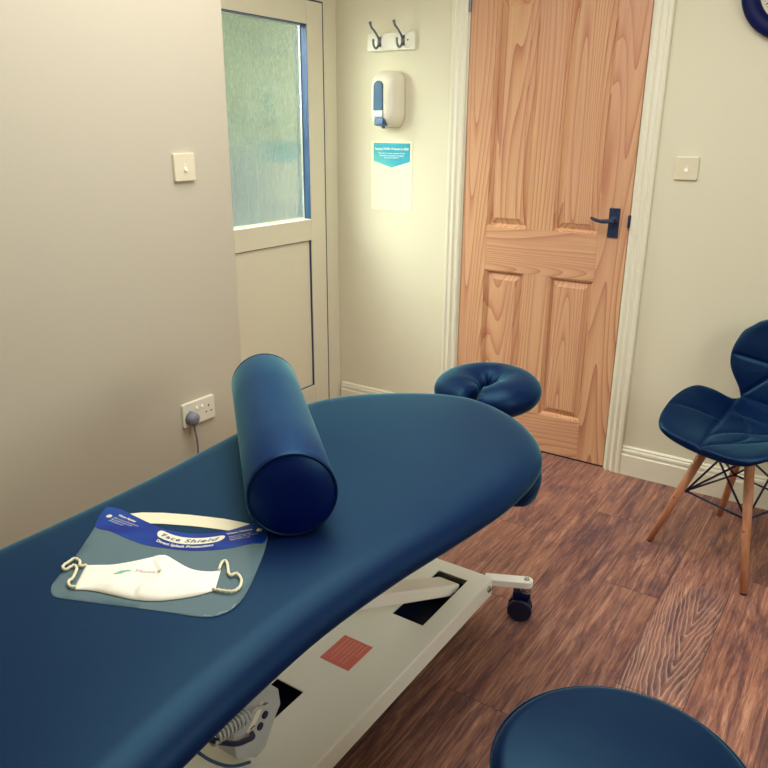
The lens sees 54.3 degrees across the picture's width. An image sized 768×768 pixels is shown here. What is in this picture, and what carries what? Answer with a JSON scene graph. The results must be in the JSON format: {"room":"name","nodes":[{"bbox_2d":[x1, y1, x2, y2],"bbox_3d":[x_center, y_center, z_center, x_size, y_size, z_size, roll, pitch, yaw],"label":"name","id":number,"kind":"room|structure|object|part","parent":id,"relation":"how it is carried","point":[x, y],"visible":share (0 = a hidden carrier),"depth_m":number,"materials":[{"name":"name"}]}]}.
{"room":"examination room","nodes":[
{"label":"examination room","id":0,"kind":"room"},
{"bbox_2d":[0,0,240,548],"bbox_3d":[-1.627,-0.280,1.529,0.603,2.420,3.074,12,22,32],"label":"wall","id":1,"kind":"structure","parent":0,"point":[119,298],"depth_m":2.20,"materials":[{"name":"beige paint"}]},
{"bbox_2d":[172,153,195,181],"bbox_3d":[-0.631,-0.687,2.374,0.015,0.086,0.086,12,22,32],"label":"light switch","id":2,"kind":"object","parent":1,"relation":"attached to","point":[183,164],"visible":1,"depth_m":2.37,"materials":[{"name":"beige plastic"}]},
{"bbox_2d":[181,394,214,427],"bbox_3d":[-0.647,0.095,2.623,0.015,0.086,0.146,12,22,32],"label":"power socket","id":3,"kind":"object","parent":1,"relation":"attached to","point":[204,406],"visible":0.94,"depth_m":2.63,"materials":[{"name":"white plastic"}]},
{"bbox_2d":[185,411,199,453],"bbox_3d":[-0.646,0.333,2.672,0.031,0.505,0.087,12,22,32],"label":"plug","id":4,"kind":"object","parent":3,"relation":"in","point":[192,418],"visible":0.69,"depth_m":2.57,"materials":[{"name":"grey plastic"}]},
{"bbox_2d":[333,452,767,767],"bbox_3d":[0.195,1.038,1.526,3.920,0.050,4.400,12,22,32],"label":"floor","id":5,"kind":"structure","parent":0,"point":[666,619],"depth_m":2.33,"materials":[{"name":"brown wood"}]},
{"bbox_2d":[0,362,541,767],"bbox_3d":[-0.203,0.561,1.757,0.816,0.700,2.402,12,22,32],"label":"massage table","id":6,"kind":"object","parent":5,"relation":"on","point":[326,626],"visible":0.96,"depth_m":1.46,"materials":[{"name":"blue leather"}]},
{"bbox_2d":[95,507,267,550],"bbox_3d":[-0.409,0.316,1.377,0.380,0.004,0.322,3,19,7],"label":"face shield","id":7,"kind":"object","parent":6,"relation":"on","point":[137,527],"visible":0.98,"depth_m":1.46,"materials":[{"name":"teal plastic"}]},
{"bbox_2d":[61,555,242,600],"bbox_3d":[-0.409,0.331,1.311,0.337,0.015,0.137,3,19,7],"label":"face mask","id":8,"kind":"object","parent":7,"relation":"on","point":[158,577],"visible":1,"depth_m":1.29,"materials":[{"name":"white fabric"}]},
{"bbox_3d":[-0.375,0.296,1.437,0.135,0.001,0.042,3,19,7],"label":"title panel","id":9,"kind":"part","parent":7,"relation":"part of","materials":[{"name":"white plastic"}]},
{"bbox_2d":[232,353,337,535],"bbox_3d":[-0.250,0.106,1.732,0.176,0.176,0.688,-4,19,-13],"label":"bolster","id":10,"kind":"object","parent":6,"relation":"on","point":[291,487],"visible":1,"depth_m":1.45,"materials":[{"name":"blue leather"}]},
{"bbox_2d":[330,638,366,663],"bbox_3d":[-0.096,0.702,1.962,0.063,0.001,0.095,12,22,32],"label":"print","id":11,"kind":"object","parent":6,"relation":"on","point":[346,650],"depth_m":1.97},
{"bbox_3d":[-0.279,0.853,1.704,0.290,0.004,1.744,12,22,32],"label":"floor plate","id":12,"kind":"part","parent":6,"relation":"part of","materials":[{"name":"white metal"}]},
{"bbox_3d":[-0.018,0.543,1.926,0.076,0.400,0.786,12,22,32],"label":"lifting arm","id":13,"kind":"part","parent":6,"relation":"part of","materials":[{"name":"beige paint"}]},
{"bbox_2d":[434,362,541,416],"bbox_3d":[0.348,0.016,2.484,0.351,0.119,0.343,12,22,32],"label":"cushion","id":14,"kind":"object","parent":6,"relation":"on","point":[512,390],"depth_m":2.40,"materials":[{"name":"blue leather"}]},
{"bbox_2d":[514,470,541,506],"bbox_3d":[0.147,0.173,2.139,0.710,0.072,0.358,12,22,32],"label":"cushion","id":15,"kind":"object","parent":6,"relation":"on","point":[531,495],"depth_m":1.85,"materials":[{"name":"blue leather"}]},
{"bbox_2d":[489,686,746,767],"bbox_3d":[0.361,0.835,1.269,0.483,0.503,0.500,12,22,32],"label":"round stool","id":16,"kind":"object","parent":5,"relation":"on","point":[573,726],"visible":1,"depth_m":1.24,"materials":[{"name":"blue leather"}]},
{"bbox_2d":[647,319,767,594],"bbox_3d":[1.272,0.218,2.604,0.557,0.831,0.514,-10,21,-28],"label":"chair","id":17,"kind":"object","parent":5,"relation":"on","point":[709,423],"visible":1,"depth_m":2.65,"materials":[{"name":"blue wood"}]},
{"bbox_3d":[1.065,0.394,2.705,0.174,0.421,0.033,8,20,20],"label":"leg","id":18,"kind":"part","parent":17,"relation":"part of","materials":[{"name":"brown wood"}]},
{"bbox_3d":[1.240,0.144,2.560,0.483,0.131,0.514,-10,21,-28],"label":"seat","id":19,"kind":"part","parent":17,"relation":"part of","materials":[{"name":"blue leather"}]},
{"bbox_3d":[1.327,0.347,2.848,0.033,0.421,0.174,3,19,8],"label":"leg","id":20,"kind":"part","parent":17,"relation":"part of","materials":[{"name":"brown wood"}]},
{"bbox_3d":[1.201,0.470,2.482,0.033,0.421,0.174,3,19,8],"label":"leg","id":21,"kind":"part","parent":17,"relation":"part of","materials":[{"name":"brown wood"}]},
{"bbox_3d":[1.470,-0.054,2.631,0.105,0.328,0.509,-10,21,-28],"label":"backrest","id":22,"kind":"part","parent":17,"relation":"part of","materials":[{"name":"blue leather"}]},
{"bbox_2d":[336,0,767,476],"bbox_3d":[1.357,-0.707,2.850,4.020,2.420,0.100,12,22,32],"label":"wall","id":23,"kind":"structure","parent":0,"point":[705,277],"depth_m":3.14,"materials":[{"name":"beige paint"}]},
{"bbox_2d":[341,381,393,396],"bbox_3d":[0.026,0.106,3.985,0.619,0.133,0.018,12,22,32],"label":"baseboard","id":24,"kind":"structure","parent":23,"relation":"attached to","point":[348,389],"depth_m":4.08,"materials":[{"name":"white wood"}]},
{"bbox_2d":[371,71,405,128],"bbox_3d":[0.007,-1.313,3.466,0.148,0.250,0.112,12,22,32],"label":"soap dispenser","id":25,"kind":"object","parent":23,"relation":"attached to","point":[388,87],"visible":1,"depth_m":3.43,"materials":[{"name":"white plastic"}]},
{"bbox_3d":[-0.009,-1.217,3.479,0.056,0.035,0.058,12,22,32],"label":"push lever","id":26,"kind":"part","parent":25,"relation":"part of","materials":[{"name":"blue plastic"}]},
{"bbox_2d":[371,141,412,211],"bbox_3d":[0.036,-1.004,3.618,0.233,0.324,0.002,12,22,32],"label":"poster","id":27,"kind":"object","parent":23,"relation":"attached to","point":[391,160],"visible":1,"depth_m":3.62,"materials":[{"name":"paper"}]},
{"bbox_2d":[367,19,416,51],"bbox_3d":[0.011,-1.572,3.382,0.260,0.117,0.101,12,22,32],"label":"coat hook rack","id":28,"kind":"object","parent":23,"relation":"attached to","point":[404,40],"visible":1,"depth_m":3.40,"materials":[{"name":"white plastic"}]},
{"bbox_2d":[440,0,468,374],"bbox_3d":[0.321,-0.785,3.478,0.074,2.150,0.020,12,22,32],"label":"trim","id":29,"kind":"structure","parent":23,"relation":"attached to","point":[460,8],"depth_m":3.42,"materials":[{"name":"white wood"}]},
{"bbox_2d":[457,0,653,466],"bbox_3d":[0.674,-0.671,3.266,0.778,2.074,0.093,12,22,32],"label":"door","id":30,"kind":"structure","parent":23,"relation":"in","point":[556,89],"depth_m":3.22,"materials":[{"name":"brown wood"}]},
{"bbox_3d":[0.553,-0.211,3.538,0.196,0.648,0.030,12,22,32],"label":"panel","id":31,"kind":"part","parent":30,"relation":"part of","materials":[{"name":"brown wood"}]},
{"bbox_3d":[0.560,-1.150,3.220,0.196,0.940,0.030,12,22,32],"label":"panel","id":32,"kind":"part","parent":30,"relation":"part of","materials":[{"name":"brown wood"}]},
{"bbox_3d":[0.691,-0.582,3.321,0.516,0.197,0.035,12,22,32],"label":"rail","id":33,"kind":"part","parent":30,"relation":"part of","materials":[{"name":"brown wood"}]},
{"bbox_3d":[0.685,0.211,3.590,0.516,0.182,0.035,12,22,32],"label":"rail","id":34,"kind":"part","parent":30,"relation":"part of","materials":[{"name":"brown wood"}]},
{"bbox_3d":[0.817,-0.153,3.372,0.201,0.648,0.030,12,22,32],"label":"panel","id":35,"kind":"part","parent":30,"relation":"part of","materials":[{"name":"brown wood"}]},
{"bbox_3d":[0.824,-1.091,3.053,0.201,0.940,0.030,12,22,32],"label":"panel","id":36,"kind":"part","parent":30,"relation":"part of","materials":[{"name":"brown wood"}]},
{"bbox_3d":[0.903,-0.671,3.079,0.104,0.038,0.053,12,22,32],"label":"handle lever","id":37,"kind":"part","parent":30,"relation":"part of","materials":[{"name":"black metal"}]},
{"bbox_3d":[0.946,-0.663,3.087,0.044,0.120,0.007,12,22,32],"label":"handle plate","id":38,"kind":"part","parent":30,"relation":"part of","materials":[{"name":"black metal"}]},
{"bbox_2d":[455,0,655,467],"bbox_3d":[0.710,-0.701,3.308,0.818,2.105,0.100,12,22,32],"label":"trim","id":39,"kind":"structure","parent":23,"relation":"attached to","point":[469,32],"depth_m":3.31,"materials":[{"name":"white wood"}]},
{"bbox_2d":[604,0,675,472],"bbox_3d":[1.032,-0.627,3.030,0.072,2.150,0.020,12,22,32],"label":"trim","id":40,"kind":"structure","parent":23,"relation":"attached to","point":[664,12],"depth_m":3.02,"materials":[{"name":"white wood"}]},
{"bbox_2d":[674,156,699,179],"bbox_3d":[1.161,-0.827,2.875,0.086,0.086,0.015,12,22,32],"label":"light switch","id":41,"kind":"object","parent":23,"relation":"attached to","point":[686,168],"visible":1,"depth_m":2.87,"materials":[{"name":"beige plastic"}]},
{"bbox_2d":[619,445,767,509],"bbox_3d":[2.021,0.548,2.726,2.323,0.133,0.018,12,22,32],"label":"baseboard","id":42,"kind":"structure","parent":23,"relation":"attached to","point":[665,469],"depth_m":3.20,"materials":[{"name":"white wood"}]},
{"bbox_2d":[741,0,767,37],"bbox_3d":[1.391,-1.343,2.523,0.342,0.342,0.042,12,22,32],"label":"wall clock","id":43,"kind":"object","parent":23,"relation":"attached to","point":[755,11],"visible":1,"depth_m":2.59,"materials":[{"name":"blue plastic"}]},
{"bbox_3d":[-0.632,-0.891,3.351,0.120,2.420,1.226,12,22,32],"label":"wall","id":44,"kind":"structure","parent":0,"visible":0},
{"bbox_2d":[221,0,340,403],"bbox_3d":[-0.561,-0.739,3.424,0.078,2.085,1.108,12,22,32],"label":"door","id":45,"kind":"structure","parent":44,"relation":"in","point":[281,77],"depth_m":3.48,"materials":[{"name":"plastic"}]},
{"bbox_3d":[-0.563,-1.136,3.286,0.005,0.850,0.623,12,22,32],"label":"glass pane","id":46,"kind":"part","parent":45,"relation":"part of","materials":[{"name":"green"}]},
{"bbox_3d":[-0.561,-0.273,3.572,0.034,0.747,0.631,12,22,32],"label":"panel","id":47,"kind":"part","parent":45,"relation":"part of","materials":[{"name":"plastic"}]},
{"bbox_3d":[-0.568,-0.740,3.428,0.062,2.085,1.108,12,22,32],"label":"frame","id":48,"kind":"part","parent":45,"relation":"part of","materials":[{"name":"plastic"}]}
]}

